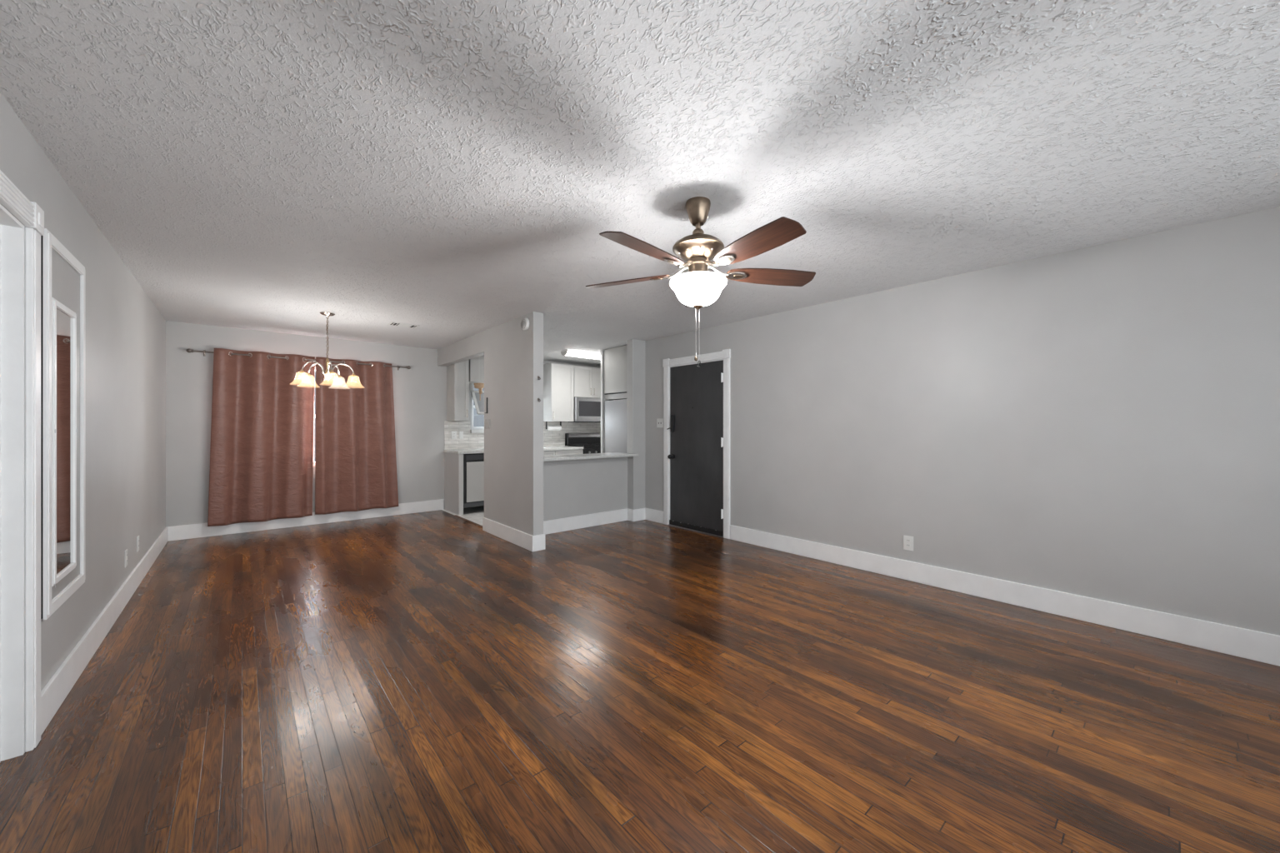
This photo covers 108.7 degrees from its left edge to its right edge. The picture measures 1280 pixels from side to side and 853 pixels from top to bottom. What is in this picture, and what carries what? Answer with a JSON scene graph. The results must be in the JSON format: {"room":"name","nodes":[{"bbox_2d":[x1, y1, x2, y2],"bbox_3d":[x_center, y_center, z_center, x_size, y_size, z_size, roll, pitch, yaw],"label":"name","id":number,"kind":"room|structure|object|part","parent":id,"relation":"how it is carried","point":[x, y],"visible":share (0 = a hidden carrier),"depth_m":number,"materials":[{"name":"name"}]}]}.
{"room":"living room","nodes":[
{"label":"living room","id":0,"kind":"room"},
{"bbox_2d":[0,91,165,753],"bbox_3d":[-2.450,0.050,1.761,0.120,2.440,8.910,0,0,-41],"label":"wall","id":1,"kind":"structure","parent":0,"point":[126,332],"depth_m":2.87,"materials":[{"name":"grey paint"}]},
{"bbox_2d":[0,170,44,762],"bbox_3d":[-2.159,0.195,1.449,0.152,2.150,1.005,0,0,-41],"label":"door frame","id":2,"kind":"structure","parent":1,"relation":"attached to","point":[12,231],"depth_m":1.77,"materials":[{"name":"white paint"}]},
{"bbox_2d":[40,228,85,620],"bbox_3d":[-2.710,-0.010,2.168,0.020,1.650,0.625,0,0,-41],"label":"mirror frame","id":3,"kind":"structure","parent":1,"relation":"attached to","point":[62,276],"depth_m":2.02,"materials":[{"name":"white paint"}]},
{"bbox_2d":[51,297,77,587],"bbox_3d":[-2.667,0.071,2.129,0.014,1.263,0.360,0,0,-41],"label":"wall mirror","id":4,"kind":"object","parent":3,"relation":"attached to","point":[64,430],"visible":0.98,"depth_m":2.12,"materials":[{"name":"white mirror"}]},
{"bbox_3d":[-2.671,0.068,2.126,0.005,1.199,0.304,0,0,-41],"label":"glass","id":5,"kind":"part","parent":4,"relation":"part of","materials":[{"name":"mirror"}]},
{"bbox_3d":[-2.712,-0.010,2.166,0.003,1.550,0.525,0,0,-41],"label":"panel","id":6,"kind":"part","parent":3,"relation":"part of","materials":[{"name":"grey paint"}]},
{"bbox_2d":[40,526,168,735],"bbox_3d":[-2.399,1.190,1.805,0.016,0.160,8.670,0,0,-41],"label":"baseboard","id":7,"kind":"structure","parent":1,"relation":"attached to","point":[55,692],"depth_m":2.48,"materials":[{"name":"white paint"}]},
{"bbox_2d":[125,549,127,567],"bbox_3d":[-3.720,0.955,3.326,0.009,0.118,0.075,0,0,-41],"label":"wall outlet","id":8,"kind":"object","parent":1,"relation":"attached to","point":[126,551],"visible":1,"depth_m":3.31,"materials":[{"name":"white plastic"}]},
{"bbox_2d":[136,535,139,551],"bbox_3d":[-4.048,0.945,3.704,0.009,0.118,0.075,0,0,-41],"label":"wall outlet","id":9,"kind":"object","parent":1,"relation":"attached to","point":[137,537],"visible":1,"depth_m":3.68,"materials":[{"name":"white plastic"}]},
{"bbox_2d":[165,320,600,526],"bbox_3d":[-2.953,0.050,7.139,6.160,2.440,0.120,0,0,-41],"label":"wall","id":10,"kind":"structure","parent":0,"point":[419,391],"depth_m":5.69,"materials":[{"name":"grey paint"}]},
{"bbox_2d":[185,348,410,370],"bbox_3d":[-4.204,-0.843,5.895,2.308,0.070,0.124,0,0,-41],"label":"curtain rod","id":11,"kind":"object","parent":10,"relation":"attached to","point":[188,350],"visible":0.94,"depth_m":5.63,"materials":[{"name":"brown metal"}]},
{"bbox_2d":[207,348,314,526],"bbox_3d":[-4.541,0.126,5.556,1.005,2.045,0.105,0,0,-41],"label":"curtain","id":12,"kind":"object","parent":11,"relation":"hanging from","point":[261,469],"visible":1,"depth_m":5.49,"materials":[{"name":"brown fabric"}]},
{"bbox_2d":[315,356,398,514],"bbox_3d":[-3.789,0.126,6.195,0.977,2.031,0.104,0,0,-41],"label":"curtain","id":13,"kind":"object","parent":11,"relation":"hanging from","point":[356,459],"visible":0.98,"depth_m":6.13,"materials":[{"name":"brown fabric"}]},
{"bbox_2d":[167,499,443,541],"bbox_3d":[-4.112,1.190,6.045,2.944,0.160,0.016,0,0,-41],"label":"baseboard","id":14,"kind":"structure","parent":10,"relation":"attached to","point":[201,530],"depth_m":5.81,"materials":[{"name":"white paint"}]},
{"bbox_2d":[313,366,315,465],"bbox_3d":[-4.280,-0.135,5.990,1.530,1.290,0.060,0,0,-41],"label":"window","id":15,"kind":"structure","parent":10,"relation":"in","point":[315,367],"depth_m":5.98,"materials":[{"name":"white glass"}]},
{"bbox_2d":[446,360,469,420],"bbox_3d":[-2.762,-0.586,6.977,0.213,0.998,0.370,0,0,-41],"label":"upper cabinet","id":16,"kind":"object","parent":10,"relation":"attached to","point":[457,374],"visible":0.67,"depth_m":6.88,"materials":[{"name":"white paint"}]},
{"bbox_3d":[-2.668,-0.586,6.869,0.209,0.994,0.020,0,0,-41],"label":"cabinet door","id":17,"kind":"part","parent":16,"relation":"part of","materials":[{"name":"white paint"}]},
{"bbox_2d":[469,355,484,383],"bbox_3d":[-2.252,-0.885,7.418,1.095,0.400,0.370,0,0,-41],"label":"upper cabinet","id":18,"kind":"object","parent":10,"relation":"attached to","point":[477,364],"visible":0.16,"depth_m":7.02,"materials":[{"name":"white paint"}]},
{"bbox_2d":[470,383,484,433],"bbox_3d":[-2.256,-0.292,7.541,1.000,0.795,0.405,0,0,-41],"label":"window","id":19,"kind":"structure","parent":10,"relation":"in","point":[479,405],"depth_m":7.29,"materials":[{"name":"white plastic"}]},
{"bbox_3d":[-2.310,0.077,7.603,1.000,0.055,0.080,0,0,-41],"label":"sill","id":20,"kind":"part","parent":19,"relation":"part of","materials":[{"name":"white paint"}]},
{"bbox_3d":[-2.216,-0.378,7.495,0.980,0.386,0.283,0,0,-41],"label":"tilted sash","id":21,"kind":"part","parent":19,"relation":"part of","materials":[{"name":"white plastic"}]},
{"bbox_3d":[-2.222,-0.374,7.502,0.904,0.341,0.237,0,0,-41],"label":"sash glass","id":22,"kind":"part","parent":19,"relation":"part of","materials":[{"name":"clear glass"}]},
{"bbox_2d":[444,420,600,449],"bbox_3d":[-1.831,0.133,8.024,3.065,0.445,0.010,0,0,-41],"label":"backsplash","id":23,"kind":"structure","parent":10,"relation":"attached to","point":[551,438],"depth_m":7.40,"materials":[{"name":"tile"}]},
{"bbox_2d":[451,431,456,439],"bbox_3d":[-2.878,0.135,7.106,0.082,0.120,0.009,0,0,-41],"label":"wall outlet","id":24,"kind":"object","parent":23,"relation":"attached to","point":[453,433],"visible":1,"depth_m":7.10,"materials":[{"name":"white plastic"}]},
{"bbox_2d":[459,431,463,439],"bbox_3d":[-2.794,0.135,7.177,0.060,0.120,0.009,0,0,-41],"label":"light switch","id":25,"kind":"object","parent":23,"relation":"attached to","point":[461,433],"visible":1,"depth_m":7.17,"materials":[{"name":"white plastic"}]},
{"bbox_2d":[543,363,573,421],"bbox_3d":[-1.445,-0.586,8.117,0.450,0.998,0.370,0,0,-41],"label":"upper cabinet","id":26,"kind":"object","parent":10,"relation":"attached to","point":[557,378],"visible":0.97,"depth_m":7.99,"materials":[{"name":"white paint"}]},
{"bbox_2d":[545,421,561,430],"bbox_3d":[-1.510,-0.009,8.030,0.292,0.156,0.089,0,0,-41],"label":"paper towel holder","id":27,"kind":"object","parent":26,"relation":"attached to","point":[547,427],"visible":1,"depth_m":7.99,"materials":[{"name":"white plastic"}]},
{"bbox_2d":[573,365,600,398],"bbox_3d":[-0.979,-0.807,8.521,0.765,0.555,0.370,0,0,-41],"label":"upper cabinet","id":28,"kind":"object","parent":10,"relation":"attached to","point":[587,381],"visible":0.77,"depth_m":8.35,"materials":[{"name":"white paint"}]},
{"bbox_3d":[-1.030,-0.807,8.288,0.378,0.551,0.020,0,0,-41],"label":"cabinet door","id":29,"kind":"part","parent":28,"relation":"part of","materials":[{"name":"white paint"}]},
{"bbox_2d":[567,396,600,422],"bbox_3d":[-0.970,-0.301,8.512,0.760,0.452,0.396,0,0,-41],"label":"microwave","id":30,"kind":"object","parent":28,"relation":"attached to","point":[585,409],"visible":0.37,"depth_m":8.27,"materials":[{"name":"metal"}]},
{"bbox_3d":[-0.852,-0.318,8.376,0.740,0.405,0.024,0,0,-41],"label":"door","id":31,"kind":"part","parent":30,"relation":"part of","materials":[{"name":"metal"}]},
{"bbox_3d":[-0.740,-0.807,8.538,0.378,0.551,0.020,0,0,-41],"label":"cabinet door","id":32,"kind":"part","parent":28,"relation":"part of","materials":[{"name":"white paint"}]},
{"bbox_2d":[437,311,544,551],"bbox_3d":[-2.028,0.050,5.846,0.147,2.440,3.046,0,0,-41],"label":"wall","id":33,"kind":"structure","parent":0,"point":[513,356],"depth_m":5.02,"materials":[{"name":"grey paint"}]},
{"bbox_2d":[488,419,490,429],"bbox_3d":[-1.802,-0.030,5.490,0.009,0.118,0.052,0,0,-41],"label":"light switch","id":34,"kind":"object","parent":33,"relation":"attached to","point":[489,420],"visible":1,"depth_m":5.48,"materials":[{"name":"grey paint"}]},
{"bbox_2d":[521,317,529,330],"bbox_3d":[-1.198,-1.065,4.769,0.038,0.132,0.132,0,0,-41],"label":"smoke detector","id":35,"kind":"object","parent":33,"relation":"attached to","point":[525,322],"visible":1,"depth_m":4.74,"materials":[{"name":"white plastic"}]},
{"bbox_2d":[543,456,627,520],"bbox_3d":[-0.809,0.833,5.747,1.600,0.875,0.110,0,0,-41],"label":"wall","id":36,"kind":"structure","parent":0,"point":[580,487],"depth_m":5.76,"materials":[{"name":"grey paint"}]},
{"bbox_2d":[543,452,638,461],"bbox_3d":[-0.783,0.378,5.740,1.630,0.031,0.455,0,0,-41],"label":"countertop","id":37,"kind":"structure","parent":36,"relation":"on","point":[574,457],"depth_m":5.68,"materials":[{"name":"stone"}]},
{"bbox_2d":[543,507,645,534],"bbox_3d":[-0.641,1.190,5.730,1.799,0.160,0.136,0,0,-41],"label":"baseboard","id":38,"kind":"structure","parent":36,"relation":"attached to","point":[565,524],"depth_m":5.83,"materials":[{"name":"white paint"}]},
{"bbox_2d":[627,339,644,509],"bbox_3d":[0.419,0.050,6.659,1.450,2.440,0.120,0,0,-41],"label":"wall","id":39,"kind":"structure","parent":0,"point":[636,465],"depth_m":6.20,"materials":[{"name":"grey paint"}]},
{"bbox_2d":[626,339,633,453],"bbox_3d":[-0.134,-0.405,6.181,0.012,1.530,0.118,0,0,-41],"label":"trim","id":40,"kind":"structure","parent":39,"relation":"attached to","point":[629,342],"depth_m":6.17,"materials":[{"name":"white paint"}]},
{"bbox_2d":[0,0,1279,366],"bbox_3d":[-0.288,-1.220,3.633,6.720,0.100,8.910,0,0,-41],"label":"ceiling","id":41,"kind":"structure","parent":0,"point":[455,170],"depth_m":1.88,"materials":[{"name":"white paint"}]},
{"bbox_2d":[299,311,356,380],"bbox_3d":[-3.211,-0.791,4.726,0.637,0.758,0.620,0,0,-41],"label":"chandelier","id":42,"kind":"object","parent":41,"relation":"hanging from","point":[328,372],"visible":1,"depth_m":4.73,"materials":[{"name":"silver metal"}]},
{"bbox_3d":[-3.286,-0.592,4.632,0.211,0.132,0.084,0,0,-41],"label":"arm","id":43,"kind":"part","parent":42,"relation":"part of","materials":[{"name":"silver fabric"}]},
{"bbox_3d":[-3.347,-0.592,4.763,0.224,0.132,0.011,0,0,11],"label":"arm","id":44,"kind":"part","parent":42,"relation":"part of","materials":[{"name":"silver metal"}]},
{"bbox_3d":[-3.226,-0.588,4.740,0.052,0.235,0.052,0,0,-41],"label":"stem","id":45,"kind":"part","parent":42,"relation":"part of","materials":[{"name":"gold metal"}]},
{"bbox_3d":[-3.226,-0.915,4.742,0.017,0.451,0.021,0,0,4],"label":"chain","id":46,"kind":"part","parent":42,"relation":"part of","materials":[{"name":"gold metal"}]},
{"bbox_3d":[-3.142,-0.592,4.649,0.011,0.132,0.224,0,0,-43],"label":"arm","id":47,"kind":"part","parent":42,"relation":"part of","materials":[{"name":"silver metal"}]},
{"bbox_3d":[-3.241,-0.592,4.862,0.011,0.132,0.224,0,0,-7],"label":"arm","id":48,"kind":"part","parent":42,"relation":"part of","materials":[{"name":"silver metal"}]},
{"bbox_3d":[-3.114,-0.592,4.792,0.224,0.132,0.011,0,0,-25],"label":"arm","id":49,"kind":"part","parent":42,"relation":"part of","materials":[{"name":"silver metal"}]},
{"bbox_2d":[387,321,419,328],"bbox_3d":[-2.718,-1.164,5.279,0.300,0.012,0.180,0,0,-41],"label":"ceiling vent","id":50,"kind":"object","parent":41,"relation":"in","point":[392,323],"visible":1,"depth_m":5.26,"materials":[{"name":"white plastic"}]},
{"bbox_3d":[-2.714,-1.162,5.282,0.120,0.006,0.140,0,0,-41],"label":"damper panel","id":51,"kind":"part","parent":50,"relation":"part of","materials":[{"name":"white plastic"}]},
{"bbox_2d":[473,383,484,400],"bbox_3d":[-2.417,-0.780,6.902,0.156,0.780,0.156,0,0,-41],"label":"hanging ornament","id":52,"kind":"object","parent":41,"relation":"hanging from","point":[480,386],"visible":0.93,"depth_m":6.86,"materials":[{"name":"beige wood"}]},
{"bbox_2d":[560,350,600,359],"bbox_3d":[-0.880,-1.129,7.280,0.760,0.082,0.180,0,0,-41],"label":"kitchen ceiling light","id":53,"kind":"object","parent":41,"relation":"attached to","point":[565,352],"visible":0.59,"depth_m":7.16,"materials":[{"name":"white plastic"}]},
{"bbox_2d":[585,196,815,367],"bbox_3d":[0.293,-0.740,2.364,1.247,0.860,1.257,0,0,-41],"label":"ceiling fan","id":54,"kind":"object","parent":41,"relation":"hanging from","point":[698,287],"visible":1,"depth_m":2.31,"materials":[{"name":"brown wood"}]},
{"bbox_3d":[-0.068,-0.810,2.565,0.504,0.040,0.148,0,0,24],"label":"blade","id":55,"kind":"part","parent":54,"relation":"part of","materials":[{"name":"brown wood"}]},
{"bbox_3d":[0.031,-0.810,2.097,0.148,0.040,0.504,0,0,42],"label":"blade","id":56,"kind":"part","parent":54,"relation":"part of","materials":[{"name":"brown wood"}]},
{"bbox_3d":[0.292,-0.498,2.397,0.005,0.246,0.005,0,0,-41],"label":"pull chain","id":57,"kind":"part","parent":54,"relation":"part of","materials":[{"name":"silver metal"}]},
{"bbox_3d":[0.304,-0.692,2.399,0.298,0.124,0.298,0,0,-41],"label":"lamp shade","id":58,"kind":"part","parent":54,"relation":"part of","materials":[{"name":"white glass"}]},
{"bbox_3d":[0.309,-0.481,2.399,0.005,0.267,0.005,0,0,-41],"label":"pull chain","id":59,"kind":"part","parent":54,"relation":"part of","materials":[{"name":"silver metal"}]},
{"bbox_3d":[0.507,-0.810,2.046,0.148,0.040,0.504,0,0,-30],"label":"blade","id":60,"kind":"part","parent":54,"relation":"part of","materials":[{"name":"brown wood"}]},
{"bbox_3d":[0.702,-0.810,2.483,0.504,0.040,0.148,0,0,-12],"label":"blade","id":61,"kind":"part","parent":54,"relation":"part of","materials":[{"name":"brown wood"}]},
{"bbox_2d":[0,505,1279,852],"bbox_3d":[-0.294,1.320,3.548,6.600,0.100,8.790,0,0,-41],"label":"floor","id":62,"kind":"structure","parent":0,"point":[433,682],"depth_m":2.03,"materials":[{"name":"brown wood"}]},
{"bbox_2d":[444,452,463,515],"bbox_3d":[-2.764,0.833,6.810,0.065,0.875,0.621,0,0,-41],"label":"base cabinet","id":63,"kind":"object","parent":62,"relation":"on","point":[453,463],"visible":0.98,"depth_m":6.71,"materials":[{"name":"grey paint"}]},
{"bbox_2d":[454,515,482,528],"bbox_3d":[-2.251,1.267,6.099,0.040,0.006,1.170,0,0,-41],"label":"threshold","id":64,"kind":"object","parent":62,"relation":"on","point":[458,517],"visible":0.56,"depth_m":6.14,"materials":[{"name":"brown wood"}]},
{"bbox_2d":[463,453,484,508],"bbox_3d":[-2.504,0.786,7.018,0.596,0.772,0.631,0,0,-41],"label":"dishwasher","id":65,"kind":"object","parent":62,"relation":"on","point":[473,463],"visible":0.49,"depth_m":6.68,"materials":[{"name":"black plastic"}]},
{"bbox_3d":[-2.314,1.140,6.799,0.580,0.060,0.020,0,0,-41],"label":"toe panel","id":66,"kind":"part","parent":65,"relation":"part of","materials":[{"name":"black metal"}]},
{"bbox_3d":[-2.307,0.805,6.790,0.510,0.580,0.014,0,0,-41],"label":"panel","id":67,"kind":"part","parent":65,"relation":"part of","materials":[{"name":"white paint"}]},
{"bbox_2d":[543,450,554,455],"bbox_3d":[-1.933,0.833,7.506,0.898,0.875,0.655,0,0,-41],"label":"base cabinet","id":68,"kind":"object","parent":62,"relation":"on","point":[545,452],"visible":0.04,"depth_m":7.51,"materials":[{"name":"white paint"}]},
{"bbox_2d":[443,445,583,454],"bbox_3d":[-1.986,0.374,7.466,2.134,0.038,0.630,0,0,-41],"label":"countertop","id":69,"kind":"structure","parent":68,"relation":"on","point":[560,447],"depth_m":7.11,"materials":[{"name":"stone"}]},
{"bbox_2d":[555,449,582,454],"bbox_3d":[-1.385,0.833,7.981,0.546,0.875,0.655,0,0,-41],"label":"base cabinet","id":70,"kind":"object","parent":62,"relation":"on","point":[580,451],"visible":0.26,"depth_m":7.75,"materials":[{"name":"white paint"}]},
{"bbox_2d":[565,432,600,454],"bbox_3d":[-0.868,0.685,8.395,0.753,1.130,0.682,0,0,-41],"label":"gas range","id":71,"kind":"object","parent":62,"relation":"on","point":[591,442],"visible":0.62,"depth_m":8.45,"materials":[{"name":"black metal"}]},
{"bbox_3d":[-1.068,0.282,8.626,0.753,0.145,0.071,0,0,-41],"label":"panel","id":72,"kind":"part","parent":71,"relation":"part of","materials":[{"name":"black plastic"}]},
{"bbox_2d":[567,445,600,448],"bbox_3d":[-0.882,0.359,8.412,0.753,0.022,0.625,0,0,-41],"label":"cooktop","id":73,"kind":"object","parent":71,"relation":"in","point":[582,446],"depth_m":8.15,"materials":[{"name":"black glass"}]},
{"bbox_3d":[-0.684,0.450,8.182,0.753,0.140,0.027,0,0,-41],"label":"control panel","id":74,"kind":"part","parent":71,"relation":"part of","materials":[{"name":"black plastic"}]},
{"bbox_2d":[600,345,626,453],"bbox_3d":[-0.054,0.051,6.900,0.720,2.437,0.825,0,0,-41],"label":"tall cabinet","id":75,"kind":"object","parent":62,"relation":"on","point":[613,361],"visible":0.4,"depth_m":6.79,"materials":[{"name":"white paint"}]},
{"bbox_3d":[-0.290,-0.827,6.670,0.022,0.657,0.765,0,0,-41],"label":"cabinet door","id":76,"kind":"part","parent":75,"relation":"part of","materials":[{"name":"white wood"}]},
{"bbox_3d":[-0.276,-0.491,6.679,0.015,0.012,0.780,0,0,-41],"label":"rail","id":77,"kind":"part","parent":75,"relation":"part of","materials":[{"name":"white wood"}]},
{"bbox_2d":[604,399,626,453],"bbox_3d":[-0.030,0.424,6.892,0.794,1.652,0.740,0,0,-41],"label":"refrigerator","id":78,"kind":"object","parent":62,"relation":"on","point":[615,411],"visible":0.25,"depth_m":6.73,"materials":[{"name":"grey metal"}]},
{"bbox_2d":[668,524,723,537],"bbox_3d":[0.706,1.264,5.617,0.150,0.012,0.876,0,0,-41],"label":"threshold","id":79,"kind":"object","parent":62,"relation":"on","point":[668,524],"visible":0.45,"depth_m":5.54,"materials":[{"name":"metal"}]},
{"bbox_2d":[645,206,1279,635],"bbox_3d":[2.154,0.050,3.967,0.120,2.440,6.220,0,0,-41],"label":"wall","id":80,"kind":"structure","parent":0,"point":[1102,422],"depth_m":3.16,"materials":[{"name":"grey paint"}]},
{"bbox_2d":[656,418,663,427],"bbox_3d":[0.263,-0.045,6.054,0.008,0.118,0.115,0,0,-41],"label":"light switch","id":81,"kind":"object","parent":80,"relation":"attached to","point":[659,422],"visible":1,"depth_m":6.04,"materials":[{"name":"white plastic"}]},
{"bbox_2d":[666,360,723,536],"bbox_3d":[0.660,0.248,5.572,0.129,2.020,0.883,0,0,-41],"label":"door","id":82,"kind":"structure","parent":80,"relation":"in","point":[696,457],"depth_m":5.57,"materials":[{"name":"black paint"}]},
{"bbox_3d":[0.392,0.385,5.848,0.087,0.068,0.068,0,0,-41],"label":"knob","id":83,"kind":"part","parent":82,"relation":"part of","materials":[{"name":"black plastic"}]},
{"bbox_3d":[0.414,-0.040,5.867,0.029,0.220,0.044,0,0,-41],"label":"deadbolt plate","id":84,"kind":"part","parent":82,"relation":"part of","materials":[{"name":"black plastic"}]},
{"bbox_2d":[662,349,730,539],"bbox_3d":[0.705,0.198,5.617,0.152,2.145,1.080,0,0,-41],"label":"door frame","id":85,"kind":"structure","parent":80,"relation":"attached to","point":[725,354],"depth_m":5.40,"materials":[{"name":"white paint"}]},
{"bbox_2d":[903,535,913,551],"bbox_3d":[2.218,0.964,3.795,0.009,0.118,0.075,0,0,-41],"label":"wall outlet","id":86,"kind":"object","parent":80,"relation":"attached to","point":[907,541],"visible":1,"depth_m":3.79,"materials":[{"name":"white plastic"}]},
{"bbox_2d":[645,508,1279,666],"bbox_3d":[2.063,1.190,3.968,0.016,0.160,6.100,0,0,-41],"label":"baseboard","id":87,"kind":"structure","parent":80,"relation":"attached to","point":[1257,646],"depth_m":3.13,"materials":[{"name":"white paint"}]}
]}

